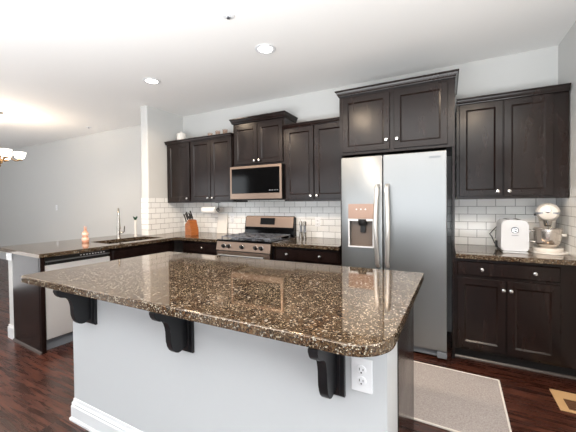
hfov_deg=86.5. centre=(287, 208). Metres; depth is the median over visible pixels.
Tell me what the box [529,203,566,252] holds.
stand mixer
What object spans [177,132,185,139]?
canister
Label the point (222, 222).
cutting board
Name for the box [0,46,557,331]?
wall
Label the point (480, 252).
countertop
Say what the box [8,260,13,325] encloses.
wall
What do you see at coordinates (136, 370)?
kitchen island
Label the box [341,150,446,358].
refrigerator
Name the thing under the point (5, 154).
chandelier
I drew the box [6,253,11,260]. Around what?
trim
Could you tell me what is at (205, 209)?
paper towel roll
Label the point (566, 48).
wall
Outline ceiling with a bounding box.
[0,0,575,148]
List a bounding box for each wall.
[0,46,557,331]
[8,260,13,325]
[558,21,575,256]
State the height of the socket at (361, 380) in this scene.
0.032 m
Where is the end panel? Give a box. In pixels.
[12,254,46,354]
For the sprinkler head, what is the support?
attached to the ceiling
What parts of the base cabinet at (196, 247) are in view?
drawer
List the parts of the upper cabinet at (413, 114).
panel, door, crown moulding, door, panel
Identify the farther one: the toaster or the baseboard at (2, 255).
the baseboard at (2, 255)
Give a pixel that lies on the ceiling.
(67, 67)
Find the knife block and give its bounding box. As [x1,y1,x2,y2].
[185,219,198,234]
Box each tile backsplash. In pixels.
[141,198,183,235]
[184,198,555,247]
[556,189,575,256]
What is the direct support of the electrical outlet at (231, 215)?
attached to the tile backsplash at (475, 219)
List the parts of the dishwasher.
kick plate, pocket handle, control panel, control trim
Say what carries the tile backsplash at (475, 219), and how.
attached to the wall at (88, 177)
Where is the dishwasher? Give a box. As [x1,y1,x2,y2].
[44,249,109,349]
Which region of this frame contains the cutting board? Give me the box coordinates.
[217,213,227,233]
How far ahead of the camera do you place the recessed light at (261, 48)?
2.72 m
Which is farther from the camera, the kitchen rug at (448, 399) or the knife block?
the knife block
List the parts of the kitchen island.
plate, baseboard, plate, plate, panel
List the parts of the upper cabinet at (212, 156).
door, crown moulding, door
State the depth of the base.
2.54 m
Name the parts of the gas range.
handle, control panel, oven door, backguard panel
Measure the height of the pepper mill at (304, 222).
0.213 m
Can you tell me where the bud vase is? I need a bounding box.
[133,216,137,236]
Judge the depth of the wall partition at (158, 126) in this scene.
4.41 m
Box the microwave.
[230,163,284,199]
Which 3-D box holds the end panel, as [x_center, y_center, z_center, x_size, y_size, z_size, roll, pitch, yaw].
[-2.490,0.887,2.927,0.612,0.875,0.049,0,1,30]
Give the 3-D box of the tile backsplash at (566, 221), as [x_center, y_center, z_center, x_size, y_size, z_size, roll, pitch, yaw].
[2.075,0.116,2.092,0.010,0.525,1.500,0,1,27]
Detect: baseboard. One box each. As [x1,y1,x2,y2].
[0,253,5,258]
[8,324,13,339]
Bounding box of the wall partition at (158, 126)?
[140,105,182,252]
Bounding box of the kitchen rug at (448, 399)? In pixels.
[414,361,511,431]
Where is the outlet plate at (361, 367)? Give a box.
[351,357,372,394]
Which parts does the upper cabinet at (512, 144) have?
door, crown moulding, door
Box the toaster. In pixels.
[489,218,528,253]
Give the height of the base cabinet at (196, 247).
0.875 m
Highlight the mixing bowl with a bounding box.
[529,227,566,247]
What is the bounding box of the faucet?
[116,208,124,238]
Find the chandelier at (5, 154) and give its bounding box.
[0,112,25,166]
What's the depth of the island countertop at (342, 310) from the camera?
1.42 m
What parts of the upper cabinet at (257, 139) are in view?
door, crown moulding, door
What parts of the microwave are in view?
glass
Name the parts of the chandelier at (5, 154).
lamp shade, lamp shade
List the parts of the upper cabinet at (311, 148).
door, crown moulding, door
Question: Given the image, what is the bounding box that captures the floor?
[0,259,575,431]
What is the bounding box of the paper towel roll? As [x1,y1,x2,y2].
[201,206,218,212]
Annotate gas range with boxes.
[216,216,295,259]
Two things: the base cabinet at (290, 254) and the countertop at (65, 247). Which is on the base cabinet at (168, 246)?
the countertop at (65, 247)
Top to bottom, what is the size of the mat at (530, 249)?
0.012 m
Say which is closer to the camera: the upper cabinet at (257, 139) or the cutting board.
the upper cabinet at (257, 139)
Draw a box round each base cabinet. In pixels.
[105,239,173,260]
[183,240,216,254]
[274,246,340,265]
[455,257,575,379]
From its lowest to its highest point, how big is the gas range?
1.150 m
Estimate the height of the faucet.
0.396 m
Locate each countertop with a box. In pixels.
[0,232,230,257]
[21,252,423,356]
[272,237,340,249]
[455,244,575,265]
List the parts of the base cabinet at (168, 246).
drawer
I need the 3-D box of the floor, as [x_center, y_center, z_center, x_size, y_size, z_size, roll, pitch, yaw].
[-3.204,1.402,1.772,15.200,0.100,7.220,0,1,27]
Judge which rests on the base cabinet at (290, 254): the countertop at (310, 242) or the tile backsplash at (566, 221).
the countertop at (310, 242)
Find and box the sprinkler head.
[222,12,234,19]
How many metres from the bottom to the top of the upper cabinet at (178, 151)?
0.900 m
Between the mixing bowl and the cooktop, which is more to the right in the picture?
the mixing bowl
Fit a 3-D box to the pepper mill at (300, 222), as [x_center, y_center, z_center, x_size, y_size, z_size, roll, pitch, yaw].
[0.160,0.262,3.753,0.046,0.213,0.046,0,1,27]
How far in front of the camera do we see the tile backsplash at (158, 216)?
4.46 m
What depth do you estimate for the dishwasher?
2.92 m
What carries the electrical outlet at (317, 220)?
attached to the tile backsplash at (475, 219)
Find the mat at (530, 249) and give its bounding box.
[529,248,568,254]
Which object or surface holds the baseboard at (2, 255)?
attached to the wall at (88, 177)
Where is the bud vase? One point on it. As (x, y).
(136, 217)
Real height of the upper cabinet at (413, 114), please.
2.440 m
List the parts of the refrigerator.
dispenser panel, dispenser frame, freezer door, handle, handle, door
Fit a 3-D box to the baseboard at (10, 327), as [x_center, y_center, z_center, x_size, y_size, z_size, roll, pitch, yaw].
[-2.475,1.242,3.774,0.138,0.135,1.505,0,1,27]
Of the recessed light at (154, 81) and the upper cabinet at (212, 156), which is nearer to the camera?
the recessed light at (154, 81)
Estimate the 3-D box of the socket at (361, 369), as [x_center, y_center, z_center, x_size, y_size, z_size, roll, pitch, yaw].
[0.258,0.568,1.074,0.033,0.032,0.004,0,1,27]
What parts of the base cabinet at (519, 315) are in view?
door, drawer, shoe moulding, door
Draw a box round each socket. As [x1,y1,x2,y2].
[357,365,365,374]
[357,376,365,385]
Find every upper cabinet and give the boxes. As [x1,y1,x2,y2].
[164,138,190,202]
[188,132,247,202]
[229,110,297,166]
[282,117,340,200]
[335,69,458,357]
[456,83,570,198]
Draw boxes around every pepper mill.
[299,221,302,238]
[303,221,306,238]
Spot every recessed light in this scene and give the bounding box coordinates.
[143,78,160,84]
[255,44,275,53]
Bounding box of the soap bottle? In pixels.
[81,227,88,241]
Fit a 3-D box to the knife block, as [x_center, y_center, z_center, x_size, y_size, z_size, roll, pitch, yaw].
[-1.370,0.266,4.355,0.110,0.215,0.200,-1,1,-43]
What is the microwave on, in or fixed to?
attached to the upper cabinet at (257, 139)
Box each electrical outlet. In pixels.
[230,214,233,221]
[315,217,319,226]
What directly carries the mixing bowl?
on the stand mixer
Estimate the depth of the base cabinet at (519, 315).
2.41 m
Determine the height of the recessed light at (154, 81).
0.009 m
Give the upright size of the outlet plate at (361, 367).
0.120 m
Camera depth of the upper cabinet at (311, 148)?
3.46 m
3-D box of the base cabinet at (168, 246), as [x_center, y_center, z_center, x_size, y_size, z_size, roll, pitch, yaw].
[-1.945,0.866,3.827,0.619,0.875,0.842,0,1,30]
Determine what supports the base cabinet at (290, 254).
on the floor
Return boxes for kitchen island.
[53,290,413,431]
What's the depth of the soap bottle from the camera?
3.58 m
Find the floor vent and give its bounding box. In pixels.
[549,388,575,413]
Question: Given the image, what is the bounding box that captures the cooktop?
[217,236,293,243]
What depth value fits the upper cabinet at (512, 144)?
2.61 m
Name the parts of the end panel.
shoe moulding, corner post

